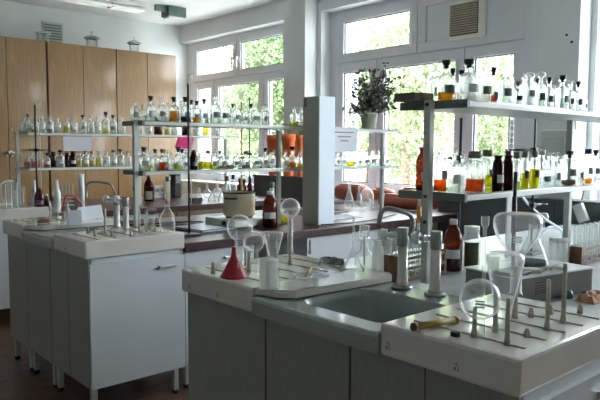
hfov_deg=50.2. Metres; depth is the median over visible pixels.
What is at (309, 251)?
handle
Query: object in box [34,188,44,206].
glass bottle
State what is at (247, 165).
bottle
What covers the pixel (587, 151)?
bottle
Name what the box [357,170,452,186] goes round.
yard
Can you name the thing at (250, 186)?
dropper bottle
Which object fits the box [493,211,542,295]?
flask
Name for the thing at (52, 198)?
test tube rack
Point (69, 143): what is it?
paper sheet
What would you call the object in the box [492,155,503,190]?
bottle
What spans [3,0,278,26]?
ceiling
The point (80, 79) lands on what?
tall cabinet
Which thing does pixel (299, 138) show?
flower pot
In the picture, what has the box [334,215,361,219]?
open book
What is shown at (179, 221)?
power cable
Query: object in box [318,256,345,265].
wrapper
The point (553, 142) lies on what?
cabinet box
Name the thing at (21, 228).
tray
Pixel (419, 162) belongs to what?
bottle
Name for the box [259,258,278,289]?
beaker
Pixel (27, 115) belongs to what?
bottle
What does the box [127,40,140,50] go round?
glass jar
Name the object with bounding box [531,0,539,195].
trim
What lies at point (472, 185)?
bottle
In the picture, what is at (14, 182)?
tap
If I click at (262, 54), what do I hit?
tree
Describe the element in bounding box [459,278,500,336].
flask
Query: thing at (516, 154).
bottle
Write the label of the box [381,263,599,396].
drying rack
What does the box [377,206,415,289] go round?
tap
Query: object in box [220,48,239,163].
tree
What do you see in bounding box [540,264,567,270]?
bundle
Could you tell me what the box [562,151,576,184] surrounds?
bottle
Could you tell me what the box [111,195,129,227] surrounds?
tap
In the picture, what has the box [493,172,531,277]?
stand
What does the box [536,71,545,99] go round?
bottle
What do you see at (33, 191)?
squeeze bottle
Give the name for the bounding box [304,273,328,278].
paper
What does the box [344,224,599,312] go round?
countertop
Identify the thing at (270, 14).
wall
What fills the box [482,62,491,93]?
bottle
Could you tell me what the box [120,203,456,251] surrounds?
countertop
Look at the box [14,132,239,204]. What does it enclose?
rack
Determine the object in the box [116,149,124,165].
bottle
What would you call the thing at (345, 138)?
paper sheet
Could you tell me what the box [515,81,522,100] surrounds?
bottle
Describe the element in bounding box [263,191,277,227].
glass bottle
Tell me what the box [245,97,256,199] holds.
stand
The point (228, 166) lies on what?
bottle
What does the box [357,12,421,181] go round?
tree
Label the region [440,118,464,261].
stand
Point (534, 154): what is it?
bottle
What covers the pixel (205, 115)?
bottle
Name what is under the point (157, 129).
bottle
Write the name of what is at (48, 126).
bottle
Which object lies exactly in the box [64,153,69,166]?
bottle
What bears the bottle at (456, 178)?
on the rack at (427, 194)
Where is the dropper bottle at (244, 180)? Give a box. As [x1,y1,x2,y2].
[243,179,247,190]
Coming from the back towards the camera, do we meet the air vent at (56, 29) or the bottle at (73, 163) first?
the air vent at (56, 29)
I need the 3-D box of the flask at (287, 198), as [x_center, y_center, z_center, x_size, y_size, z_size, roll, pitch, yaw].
[-0.039,0.100,2.517,0.079,0.216,0.079,-4,6,-41]
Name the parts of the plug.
cord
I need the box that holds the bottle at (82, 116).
[79,115,86,132]
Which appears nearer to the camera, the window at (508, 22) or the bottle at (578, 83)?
the bottle at (578, 83)
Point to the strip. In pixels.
(511, 120)
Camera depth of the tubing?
5.15 m
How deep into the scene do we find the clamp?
2.60 m
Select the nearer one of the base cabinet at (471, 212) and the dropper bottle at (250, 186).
the base cabinet at (471, 212)
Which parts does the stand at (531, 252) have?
plate, rod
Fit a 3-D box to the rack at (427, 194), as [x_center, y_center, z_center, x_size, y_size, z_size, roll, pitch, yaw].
[1.261,-0.051,2.913,2.251,0.684,0.278,-4,6,-41]
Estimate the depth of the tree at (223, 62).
36.99 m
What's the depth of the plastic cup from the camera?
2.25 m
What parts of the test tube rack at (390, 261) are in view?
rail, rail, rail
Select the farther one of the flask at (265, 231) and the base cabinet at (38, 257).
the base cabinet at (38, 257)
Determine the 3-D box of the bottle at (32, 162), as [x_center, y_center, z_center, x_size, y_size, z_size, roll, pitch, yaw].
[-2.115,-0.317,5.095,0.057,0.114,0.057,-3,5,-32]
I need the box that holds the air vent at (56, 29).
[42,21,62,42]
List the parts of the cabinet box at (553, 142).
plate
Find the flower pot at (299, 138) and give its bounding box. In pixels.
[296,131,302,176]
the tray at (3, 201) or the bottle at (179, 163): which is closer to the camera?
the bottle at (179, 163)
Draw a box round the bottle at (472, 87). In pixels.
[464,59,478,92]
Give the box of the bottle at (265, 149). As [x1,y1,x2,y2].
[263,148,268,163]
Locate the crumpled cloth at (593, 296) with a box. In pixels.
[574,289,599,303]
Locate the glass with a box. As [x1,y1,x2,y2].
[293,273,312,279]
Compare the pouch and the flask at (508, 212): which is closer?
the flask at (508, 212)
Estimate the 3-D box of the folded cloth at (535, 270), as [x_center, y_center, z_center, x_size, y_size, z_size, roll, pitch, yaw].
[0.797,0.244,2.225,0.118,0.012,0.066,0,5,-6]
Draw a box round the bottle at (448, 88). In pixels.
[442,60,454,92]
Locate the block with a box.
[190,197,201,202]
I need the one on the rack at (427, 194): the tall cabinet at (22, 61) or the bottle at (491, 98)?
the bottle at (491, 98)
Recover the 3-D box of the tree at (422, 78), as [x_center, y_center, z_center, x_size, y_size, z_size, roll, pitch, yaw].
[4.409,-4.841,25.178,6.760,10.358,6.651,-3,6,-38]
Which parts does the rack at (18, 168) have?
post, post, post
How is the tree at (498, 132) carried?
on the yard
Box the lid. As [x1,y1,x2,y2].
[450,330,460,336]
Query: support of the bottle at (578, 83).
on the rack at (427, 194)
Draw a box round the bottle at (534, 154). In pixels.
[531,151,539,177]
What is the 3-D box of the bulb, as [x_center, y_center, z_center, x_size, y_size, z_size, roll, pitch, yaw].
[0.937,0.329,2.236,0.040,0.030,0.039,-4,6,-41]
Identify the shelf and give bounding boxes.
[19,133,239,138]
[20,165,239,170]
[138,121,399,132]
[146,166,398,174]
[414,101,599,122]
[468,185,599,200]
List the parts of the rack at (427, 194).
post, rail, rail, post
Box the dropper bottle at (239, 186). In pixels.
[236,178,243,190]
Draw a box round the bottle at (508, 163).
[503,151,513,189]
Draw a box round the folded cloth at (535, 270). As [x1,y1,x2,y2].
[520,267,543,273]
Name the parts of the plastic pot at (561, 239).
lid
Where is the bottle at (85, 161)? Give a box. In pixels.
[82,151,88,166]
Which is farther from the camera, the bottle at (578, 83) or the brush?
the brush
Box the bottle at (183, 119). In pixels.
[181,97,190,121]
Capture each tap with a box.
[0,180,16,205]
[85,181,121,228]
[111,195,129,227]
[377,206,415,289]
[410,230,445,296]
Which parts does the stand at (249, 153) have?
rod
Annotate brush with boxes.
[38,219,48,222]
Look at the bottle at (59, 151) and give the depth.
5.21 m
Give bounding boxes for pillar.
[302,96,334,224]
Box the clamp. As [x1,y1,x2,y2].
[415,199,421,271]
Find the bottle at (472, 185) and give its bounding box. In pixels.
[466,151,484,191]
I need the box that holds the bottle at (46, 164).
[44,153,50,166]
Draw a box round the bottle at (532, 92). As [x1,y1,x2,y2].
[524,72,535,96]
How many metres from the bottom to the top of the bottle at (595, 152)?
0.146 m
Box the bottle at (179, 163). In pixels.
[176,147,182,165]
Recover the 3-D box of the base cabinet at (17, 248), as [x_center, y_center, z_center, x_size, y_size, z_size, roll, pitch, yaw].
[-1.542,0.616,4.142,0.540,0.810,0.340,-4,6,-41]
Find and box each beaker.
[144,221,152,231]
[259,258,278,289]
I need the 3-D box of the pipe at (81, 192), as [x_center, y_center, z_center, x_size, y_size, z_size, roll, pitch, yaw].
[-1.791,-0.062,5.245,0.048,0.300,0.047,-4,6,-41]
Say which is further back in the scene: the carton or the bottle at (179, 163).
the bottle at (179, 163)
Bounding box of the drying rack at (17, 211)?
[0,198,48,220]
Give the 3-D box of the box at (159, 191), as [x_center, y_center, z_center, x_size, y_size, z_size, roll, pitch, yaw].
[-1.464,-0.085,6.640,0.116,0.123,0.054,-4,6,-41]
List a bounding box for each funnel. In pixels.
[62,202,70,215]
[220,247,247,279]
[237,91,244,190]
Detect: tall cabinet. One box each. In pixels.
[0,36,49,202]
[45,41,117,200]
[115,49,176,217]
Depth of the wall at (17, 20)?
8.33 m
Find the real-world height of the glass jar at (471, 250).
0.185 m
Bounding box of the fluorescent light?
[53,0,146,13]
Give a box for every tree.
[220,47,247,174]
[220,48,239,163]
[222,35,283,174]
[224,43,282,175]
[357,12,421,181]
[357,12,501,184]
[418,55,513,186]
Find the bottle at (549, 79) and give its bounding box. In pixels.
[547,77,553,101]
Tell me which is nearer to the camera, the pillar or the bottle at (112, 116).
the pillar
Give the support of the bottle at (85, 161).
on the rack at (18, 168)
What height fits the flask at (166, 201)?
0.182 m
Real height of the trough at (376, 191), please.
0.145 m
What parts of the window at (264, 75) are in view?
sash frame, sash frame, handle, frame, sash frame, sash frame, sash frame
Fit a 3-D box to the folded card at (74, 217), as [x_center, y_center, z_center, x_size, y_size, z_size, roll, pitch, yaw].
[-1.345,0.104,3.817,0.079,0.085,0.046,-4,6,-41]
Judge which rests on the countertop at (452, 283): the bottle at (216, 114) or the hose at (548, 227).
the hose at (548, 227)
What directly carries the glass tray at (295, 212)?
on the countertop at (221, 239)
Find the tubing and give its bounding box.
[61,194,82,210]
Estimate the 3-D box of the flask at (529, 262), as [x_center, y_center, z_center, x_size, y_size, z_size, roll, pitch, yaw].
[0.846,0.165,2.326,0.112,0.153,0.112,-4,6,-41]
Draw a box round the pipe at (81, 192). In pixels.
[78,174,84,206]
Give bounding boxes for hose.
[521,196,562,232]
[537,226,562,244]
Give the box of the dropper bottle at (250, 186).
[247,177,253,190]
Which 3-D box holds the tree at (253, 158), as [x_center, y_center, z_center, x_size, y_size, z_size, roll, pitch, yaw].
[-1.554,-7.194,44.550,7.255,11.869,6.891,2,5,25]
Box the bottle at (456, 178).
[453,175,460,183]
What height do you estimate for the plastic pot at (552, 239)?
0.126 m
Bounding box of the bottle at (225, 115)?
[223,98,230,117]
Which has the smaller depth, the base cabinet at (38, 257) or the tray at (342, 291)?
the tray at (342, 291)
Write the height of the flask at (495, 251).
0.202 m
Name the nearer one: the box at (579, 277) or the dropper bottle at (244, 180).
the box at (579, 277)
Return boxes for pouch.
[175,137,193,148]
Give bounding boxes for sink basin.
[21,225,112,249]
[252,282,469,353]
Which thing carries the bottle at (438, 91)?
on the rack at (427, 194)
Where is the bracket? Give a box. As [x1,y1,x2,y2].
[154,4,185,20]
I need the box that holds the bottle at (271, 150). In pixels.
[270,149,275,162]
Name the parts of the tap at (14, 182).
spout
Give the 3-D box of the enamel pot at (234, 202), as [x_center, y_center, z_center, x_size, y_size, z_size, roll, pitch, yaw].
[-0.408,0.024,4.297,0.278,0.161,0.225,-4,6,-41]
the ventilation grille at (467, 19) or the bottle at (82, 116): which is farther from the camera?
the ventilation grille at (467, 19)
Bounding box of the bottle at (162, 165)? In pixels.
[159,149,167,169]
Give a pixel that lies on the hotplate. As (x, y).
(236, 222)
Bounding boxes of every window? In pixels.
[194,23,283,182]
[330,0,532,192]
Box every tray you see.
[0,198,21,205]
[0,205,48,220]
[3,211,113,238]
[182,218,391,312]
[281,209,348,214]
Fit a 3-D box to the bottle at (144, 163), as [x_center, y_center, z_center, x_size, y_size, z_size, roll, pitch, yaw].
[-0.910,-0.241,3.737,0.060,0.136,0.060,-4,6,-41]
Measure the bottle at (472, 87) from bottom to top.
0.138 m
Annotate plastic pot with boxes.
[549,237,557,260]
[558,237,567,261]
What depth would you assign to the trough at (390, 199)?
5.42 m
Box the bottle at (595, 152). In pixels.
[593,150,599,173]
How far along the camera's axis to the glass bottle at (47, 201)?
5.03 m
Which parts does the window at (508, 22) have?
sash frame, sash frame, handle, sash frame, sash panel, sash frame, sash frame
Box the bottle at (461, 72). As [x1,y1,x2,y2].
[459,70,464,77]
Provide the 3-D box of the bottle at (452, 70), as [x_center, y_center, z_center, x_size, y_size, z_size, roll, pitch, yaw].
[0.558,-0.414,2.342,0.037,0.133,0.037,5,6,44]
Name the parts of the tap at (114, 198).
valve knob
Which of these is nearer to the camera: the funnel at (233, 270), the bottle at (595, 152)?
the funnel at (233, 270)
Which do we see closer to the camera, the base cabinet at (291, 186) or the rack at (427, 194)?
the rack at (427, 194)
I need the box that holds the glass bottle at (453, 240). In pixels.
[444,219,462,271]
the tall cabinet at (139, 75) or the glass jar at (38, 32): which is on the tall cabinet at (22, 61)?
the glass jar at (38, 32)
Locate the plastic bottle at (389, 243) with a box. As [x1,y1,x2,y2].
[380,237,392,270]
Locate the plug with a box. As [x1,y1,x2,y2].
[572,165,589,223]
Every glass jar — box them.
[34,31,50,34]
[84,31,99,45]
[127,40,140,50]
[462,225,480,268]
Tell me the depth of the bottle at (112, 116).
5.50 m
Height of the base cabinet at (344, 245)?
0.789 m
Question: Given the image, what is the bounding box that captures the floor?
[0,308,188,399]
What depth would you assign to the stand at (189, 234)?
3.76 m
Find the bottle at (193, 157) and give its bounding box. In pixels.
[190,150,197,169]
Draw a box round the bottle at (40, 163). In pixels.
[38,161,43,166]
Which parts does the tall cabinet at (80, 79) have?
door, door, door, door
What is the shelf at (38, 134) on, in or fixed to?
attached to the rack at (18, 168)
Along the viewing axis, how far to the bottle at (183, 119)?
3.83 m
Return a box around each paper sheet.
[63,137,91,150]
[335,127,356,151]
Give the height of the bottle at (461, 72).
0.131 m
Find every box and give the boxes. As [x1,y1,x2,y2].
[154,186,164,197]
[464,257,593,299]
[539,130,576,198]
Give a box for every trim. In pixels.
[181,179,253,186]
[284,0,317,175]
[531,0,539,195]
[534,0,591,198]
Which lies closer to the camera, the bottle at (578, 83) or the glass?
the glass
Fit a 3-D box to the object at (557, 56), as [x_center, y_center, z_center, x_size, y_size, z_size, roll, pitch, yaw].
[1.988,-0.554,4.870,0.180,3.060,0.316,-4,6,-41]
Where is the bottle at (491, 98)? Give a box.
[488,67,498,101]
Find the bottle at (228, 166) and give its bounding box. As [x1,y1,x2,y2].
[226,151,233,168]
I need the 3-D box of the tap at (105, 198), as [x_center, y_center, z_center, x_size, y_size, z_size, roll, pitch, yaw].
[-1.190,0.029,3.851,0.262,0.286,0.072,1,5,14]
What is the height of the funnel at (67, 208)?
0.090 m
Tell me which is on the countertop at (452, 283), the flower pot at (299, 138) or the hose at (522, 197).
the hose at (522, 197)
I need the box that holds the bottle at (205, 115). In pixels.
[202,99,208,117]
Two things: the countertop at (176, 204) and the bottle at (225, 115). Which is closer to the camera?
the bottle at (225, 115)
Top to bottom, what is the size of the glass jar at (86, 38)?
0.210 m
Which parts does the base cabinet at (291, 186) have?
door, door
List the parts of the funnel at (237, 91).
stem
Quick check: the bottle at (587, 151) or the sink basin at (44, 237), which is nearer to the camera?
the bottle at (587, 151)
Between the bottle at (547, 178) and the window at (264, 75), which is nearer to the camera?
the bottle at (547, 178)
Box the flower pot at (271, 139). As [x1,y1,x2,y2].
[266,130,275,174]
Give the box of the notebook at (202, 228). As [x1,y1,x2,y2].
[171,223,234,233]
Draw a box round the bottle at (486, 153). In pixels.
[482,150,493,176]
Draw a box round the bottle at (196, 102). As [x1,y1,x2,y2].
[195,101,199,117]
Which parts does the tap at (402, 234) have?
valve knob, spout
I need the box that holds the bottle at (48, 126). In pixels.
[45,117,53,131]
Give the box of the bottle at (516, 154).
[513,152,519,158]
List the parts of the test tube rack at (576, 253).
rail, rail, rail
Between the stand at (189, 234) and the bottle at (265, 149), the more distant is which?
the bottle at (265, 149)
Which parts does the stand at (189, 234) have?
rod, plate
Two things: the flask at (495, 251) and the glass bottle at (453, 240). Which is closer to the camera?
the flask at (495, 251)
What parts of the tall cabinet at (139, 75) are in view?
door, door, door, door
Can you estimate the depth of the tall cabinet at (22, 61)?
7.09 m
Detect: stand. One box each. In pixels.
[22,105,51,190]
[184,84,200,236]
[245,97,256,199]
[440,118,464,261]
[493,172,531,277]
[505,119,547,255]
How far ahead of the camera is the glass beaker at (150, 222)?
3.49 m
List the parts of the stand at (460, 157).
rod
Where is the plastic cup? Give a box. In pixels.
[488,255,499,270]
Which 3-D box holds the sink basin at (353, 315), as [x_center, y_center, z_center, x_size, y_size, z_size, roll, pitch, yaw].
[0.219,0.410,2.087,0.549,0.176,0.551,-4,6,-41]
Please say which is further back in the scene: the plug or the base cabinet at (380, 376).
the plug
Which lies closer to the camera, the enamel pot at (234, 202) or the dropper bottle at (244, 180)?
the enamel pot at (234, 202)
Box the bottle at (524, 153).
[522,151,529,177]
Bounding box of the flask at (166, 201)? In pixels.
[160,199,174,217]
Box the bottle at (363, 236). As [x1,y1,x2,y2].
[354,225,373,268]
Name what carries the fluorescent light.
attached to the ceiling
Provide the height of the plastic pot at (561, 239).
0.129 m
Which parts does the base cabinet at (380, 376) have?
panel, panel, panel, door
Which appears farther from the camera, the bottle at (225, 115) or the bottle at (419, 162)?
the bottle at (225, 115)
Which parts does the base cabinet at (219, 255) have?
leg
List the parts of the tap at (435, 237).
valve knob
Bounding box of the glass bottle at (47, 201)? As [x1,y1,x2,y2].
[45,194,49,210]
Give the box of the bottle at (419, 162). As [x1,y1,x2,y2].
[416,147,422,189]
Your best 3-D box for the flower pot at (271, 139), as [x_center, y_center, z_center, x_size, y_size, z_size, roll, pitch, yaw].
[-0.318,-0.530,7.145,0.166,0.501,0.182,-4,6,-41]
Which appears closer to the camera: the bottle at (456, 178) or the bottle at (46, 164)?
the bottle at (456, 178)
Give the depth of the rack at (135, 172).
4.11 m
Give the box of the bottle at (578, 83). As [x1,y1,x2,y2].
[576,81,582,104]
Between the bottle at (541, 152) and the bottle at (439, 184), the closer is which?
the bottle at (439, 184)
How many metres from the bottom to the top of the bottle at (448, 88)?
0.140 m
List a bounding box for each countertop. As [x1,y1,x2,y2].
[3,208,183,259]
[22,193,289,216]
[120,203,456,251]
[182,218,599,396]
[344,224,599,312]
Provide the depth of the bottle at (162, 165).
3.75 m
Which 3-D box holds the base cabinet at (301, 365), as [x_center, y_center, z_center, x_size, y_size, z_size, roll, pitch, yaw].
[0.211,0.784,2.168,0.530,0.810,0.380,-4,6,-41]
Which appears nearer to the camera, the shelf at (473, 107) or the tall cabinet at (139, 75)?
the shelf at (473, 107)
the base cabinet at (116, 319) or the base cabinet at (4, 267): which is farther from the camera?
the base cabinet at (4, 267)
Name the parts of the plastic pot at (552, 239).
lid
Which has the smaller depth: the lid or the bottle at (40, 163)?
the lid
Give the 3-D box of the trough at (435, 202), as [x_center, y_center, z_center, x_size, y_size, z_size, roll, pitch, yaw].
[1.091,-0.025,5.742,0.170,0.164,0.508,-4,6,-41]
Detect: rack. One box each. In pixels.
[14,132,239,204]
[51,196,75,206]
[122,120,399,227]
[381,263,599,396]
[384,249,446,282]
[398,99,599,283]
[570,239,599,264]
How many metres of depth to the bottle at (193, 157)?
3.89 m
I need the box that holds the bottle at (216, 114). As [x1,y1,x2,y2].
[213,99,219,117]
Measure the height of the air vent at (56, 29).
0.273 m
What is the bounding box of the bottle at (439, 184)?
[434,147,447,190]
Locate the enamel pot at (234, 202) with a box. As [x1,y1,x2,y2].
[222,191,255,216]
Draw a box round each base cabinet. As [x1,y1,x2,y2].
[0,221,9,309]
[8,235,33,370]
[26,242,57,388]
[50,249,185,399]
[106,213,158,220]
[183,244,253,387]
[188,292,266,399]
[253,174,302,258]
[255,229,378,258]
[267,320,351,399]
[351,347,599,399]
[438,196,599,243]
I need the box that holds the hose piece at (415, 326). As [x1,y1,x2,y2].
[410,316,459,330]
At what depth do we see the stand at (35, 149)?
4.92 m
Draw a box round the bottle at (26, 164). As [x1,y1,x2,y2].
[24,157,30,166]
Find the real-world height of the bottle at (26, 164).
0.105 m
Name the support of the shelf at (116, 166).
attached to the rack at (18, 168)
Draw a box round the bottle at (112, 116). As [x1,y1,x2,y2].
[110,115,116,133]
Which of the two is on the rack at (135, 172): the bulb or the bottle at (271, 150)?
the bottle at (271, 150)
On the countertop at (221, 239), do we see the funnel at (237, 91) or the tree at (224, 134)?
the funnel at (237, 91)
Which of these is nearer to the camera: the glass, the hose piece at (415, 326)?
the hose piece at (415, 326)
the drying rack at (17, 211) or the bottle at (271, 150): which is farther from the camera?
the drying rack at (17, 211)
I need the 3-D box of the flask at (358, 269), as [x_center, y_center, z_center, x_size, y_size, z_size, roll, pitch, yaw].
[0.202,0.165,2.424,0.087,0.202,0.087,-4,6,-41]
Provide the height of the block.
0.050 m
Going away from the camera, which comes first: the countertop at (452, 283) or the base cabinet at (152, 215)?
the countertop at (452, 283)
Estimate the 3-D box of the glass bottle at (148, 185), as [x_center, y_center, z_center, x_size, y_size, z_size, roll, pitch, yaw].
[-1.470,-0.112,6.224,0.092,0.244,0.093,-4,6,-41]
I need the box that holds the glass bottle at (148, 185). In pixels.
[144,176,153,200]
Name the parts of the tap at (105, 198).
spout, valve knob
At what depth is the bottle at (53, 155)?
5.18 m
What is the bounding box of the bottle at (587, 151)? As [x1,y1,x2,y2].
[584,149,592,173]
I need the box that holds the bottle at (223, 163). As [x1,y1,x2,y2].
[220,161,226,168]
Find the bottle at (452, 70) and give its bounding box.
[450,68,455,75]
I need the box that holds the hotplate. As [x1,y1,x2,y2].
[205,215,262,228]
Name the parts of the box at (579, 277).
lid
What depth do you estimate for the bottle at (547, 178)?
2.50 m
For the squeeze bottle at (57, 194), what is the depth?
5.10 m
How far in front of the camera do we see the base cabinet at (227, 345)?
2.29 m
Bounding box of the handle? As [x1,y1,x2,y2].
[308,240,311,253]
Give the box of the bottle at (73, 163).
[70,151,76,166]
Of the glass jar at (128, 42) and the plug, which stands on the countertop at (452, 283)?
the plug
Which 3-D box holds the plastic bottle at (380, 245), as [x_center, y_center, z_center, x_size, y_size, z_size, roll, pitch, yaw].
[0.296,0.237,2.439,0.047,0.175,0.047,-4,6,-41]
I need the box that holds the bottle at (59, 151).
[56,150,64,166]
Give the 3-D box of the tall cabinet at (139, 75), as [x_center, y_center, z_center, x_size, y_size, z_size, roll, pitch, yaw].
[-2.104,-0.603,8.357,0.831,2.555,0.580,-4,6,-41]
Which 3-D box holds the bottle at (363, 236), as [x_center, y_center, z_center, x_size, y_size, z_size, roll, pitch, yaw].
[0.275,0.205,2.736,0.083,0.192,0.083,-4,6,-41]
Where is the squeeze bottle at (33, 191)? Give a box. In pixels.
[31,180,35,205]
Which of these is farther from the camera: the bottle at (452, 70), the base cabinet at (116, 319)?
the base cabinet at (116, 319)
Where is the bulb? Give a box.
[566,290,573,298]
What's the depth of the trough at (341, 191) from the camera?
6.24 m
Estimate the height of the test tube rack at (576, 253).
0.085 m
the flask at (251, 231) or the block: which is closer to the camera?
the flask at (251, 231)
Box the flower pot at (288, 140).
[281,130,296,175]
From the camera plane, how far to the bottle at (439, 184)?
2.20 m
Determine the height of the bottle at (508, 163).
0.141 m
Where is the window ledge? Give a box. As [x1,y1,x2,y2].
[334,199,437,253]
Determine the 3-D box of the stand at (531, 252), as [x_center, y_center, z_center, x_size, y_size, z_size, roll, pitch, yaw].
[1.125,-0.068,3.148,0.333,0.679,0.083,-4,6,-41]
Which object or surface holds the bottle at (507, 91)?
on the rack at (427, 194)
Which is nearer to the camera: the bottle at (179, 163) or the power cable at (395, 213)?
the bottle at (179, 163)
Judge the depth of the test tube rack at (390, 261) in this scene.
2.52 m
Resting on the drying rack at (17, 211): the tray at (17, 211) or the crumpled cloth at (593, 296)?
the tray at (17, 211)
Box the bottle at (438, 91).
[431,63,443,95]
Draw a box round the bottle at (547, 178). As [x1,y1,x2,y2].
[545,176,550,181]
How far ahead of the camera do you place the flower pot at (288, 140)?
6.89 m
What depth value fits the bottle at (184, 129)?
5.97 m
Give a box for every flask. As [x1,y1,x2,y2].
[160,199,174,217]
[227,214,252,266]
[243,231,264,273]
[263,231,282,260]
[280,198,299,252]
[342,254,363,271]
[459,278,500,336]
[486,250,524,311]
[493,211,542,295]
[516,224,548,267]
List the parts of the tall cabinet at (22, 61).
door, door, door, door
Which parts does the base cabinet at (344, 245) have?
door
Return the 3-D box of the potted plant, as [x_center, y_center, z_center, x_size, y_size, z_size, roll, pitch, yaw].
[0.581,-0.834,5.043,0.339,0.551,0.860,4,6,38]
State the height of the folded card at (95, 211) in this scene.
0.085 m
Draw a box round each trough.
[334,183,370,200]
[369,188,395,202]
[377,193,421,209]
[396,187,437,207]
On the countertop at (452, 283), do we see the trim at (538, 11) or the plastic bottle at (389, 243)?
the plastic bottle at (389, 243)
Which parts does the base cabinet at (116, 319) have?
leg, panel, panel, leg, panel, door, handle, leg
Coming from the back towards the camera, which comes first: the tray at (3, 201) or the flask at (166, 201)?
the tray at (3, 201)
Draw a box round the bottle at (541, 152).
[538,150,544,154]
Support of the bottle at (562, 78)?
on the rack at (427, 194)
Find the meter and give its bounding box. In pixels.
[169,174,180,197]
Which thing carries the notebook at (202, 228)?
on the countertop at (221, 239)
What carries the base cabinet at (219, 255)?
on the floor
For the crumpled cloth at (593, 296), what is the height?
0.027 m
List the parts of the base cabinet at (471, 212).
door, door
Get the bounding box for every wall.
[0,0,188,215]
[180,0,599,215]
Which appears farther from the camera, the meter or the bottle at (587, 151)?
the meter
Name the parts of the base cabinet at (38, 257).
leg, leg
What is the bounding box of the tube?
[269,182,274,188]
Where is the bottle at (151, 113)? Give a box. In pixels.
[148,96,155,115]
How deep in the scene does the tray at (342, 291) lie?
2.25 m
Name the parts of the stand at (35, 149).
rod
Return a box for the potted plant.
[342,62,405,128]
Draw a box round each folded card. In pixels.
[66,210,81,224]
[77,205,103,220]
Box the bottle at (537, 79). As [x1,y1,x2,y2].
[536,78,542,104]
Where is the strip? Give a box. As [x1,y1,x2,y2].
[504,118,513,257]
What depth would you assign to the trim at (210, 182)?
8.51 m
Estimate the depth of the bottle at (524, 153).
2.41 m
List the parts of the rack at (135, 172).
rail, rail, post, post, post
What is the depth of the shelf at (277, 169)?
4.17 m
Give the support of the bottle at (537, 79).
on the rack at (427, 194)
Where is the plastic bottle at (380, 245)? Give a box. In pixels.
[372,239,383,270]
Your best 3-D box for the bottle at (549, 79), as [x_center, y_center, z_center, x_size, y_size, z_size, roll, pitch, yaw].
[0.975,-0.419,2.505,0.038,0.120,0.038,-3,6,-34]
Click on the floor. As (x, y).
(17, 382)
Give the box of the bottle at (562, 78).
[559,75,568,102]
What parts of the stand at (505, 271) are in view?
plate, rod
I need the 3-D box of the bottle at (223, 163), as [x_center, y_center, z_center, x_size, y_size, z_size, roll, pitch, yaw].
[-0.487,-0.256,4.048,0.049,0.120,0.049,4,6,40]
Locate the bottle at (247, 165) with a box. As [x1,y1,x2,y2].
[242,151,249,167]
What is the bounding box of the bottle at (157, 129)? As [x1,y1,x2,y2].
[154,118,162,134]
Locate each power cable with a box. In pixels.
[129,221,204,226]
[321,213,395,225]
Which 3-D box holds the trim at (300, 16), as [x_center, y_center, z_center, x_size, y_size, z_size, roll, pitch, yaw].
[0.000,-0.744,7.100,0.180,3.060,0.350,-4,6,-41]
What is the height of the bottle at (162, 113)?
0.142 m
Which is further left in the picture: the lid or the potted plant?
the potted plant
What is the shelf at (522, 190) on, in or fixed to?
attached to the rack at (427, 194)
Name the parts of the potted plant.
pot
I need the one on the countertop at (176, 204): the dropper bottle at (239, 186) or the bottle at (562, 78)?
the dropper bottle at (239, 186)
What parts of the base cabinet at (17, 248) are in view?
leg, leg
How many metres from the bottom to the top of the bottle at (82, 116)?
0.151 m
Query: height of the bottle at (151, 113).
0.144 m
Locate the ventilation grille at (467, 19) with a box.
[449,0,486,40]
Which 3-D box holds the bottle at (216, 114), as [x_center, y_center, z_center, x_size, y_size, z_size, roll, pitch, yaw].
[-0.528,-0.566,3.986,0.065,0.175,0.066,-4,6,-41]
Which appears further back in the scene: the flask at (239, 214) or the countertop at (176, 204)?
the countertop at (176, 204)
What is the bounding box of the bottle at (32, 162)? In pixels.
[30,158,37,166]
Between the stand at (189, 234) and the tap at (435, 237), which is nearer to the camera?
the tap at (435, 237)
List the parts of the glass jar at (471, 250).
lid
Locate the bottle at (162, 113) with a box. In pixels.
[160,97,166,116]
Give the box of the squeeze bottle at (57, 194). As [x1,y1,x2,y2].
[53,180,60,211]
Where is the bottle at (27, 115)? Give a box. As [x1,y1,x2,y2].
[25,114,31,128]
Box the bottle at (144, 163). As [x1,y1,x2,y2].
[141,147,148,165]
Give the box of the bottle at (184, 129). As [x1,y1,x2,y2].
[182,127,189,134]
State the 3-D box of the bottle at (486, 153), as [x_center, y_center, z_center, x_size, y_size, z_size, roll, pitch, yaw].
[0.741,-0.125,2.530,0.067,0.144,0.066,4,6,39]
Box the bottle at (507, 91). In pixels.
[503,64,511,95]
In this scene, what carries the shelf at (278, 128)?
attached to the rack at (135, 172)
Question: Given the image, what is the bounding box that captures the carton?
[394,92,433,102]
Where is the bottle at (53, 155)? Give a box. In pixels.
[50,152,56,166]

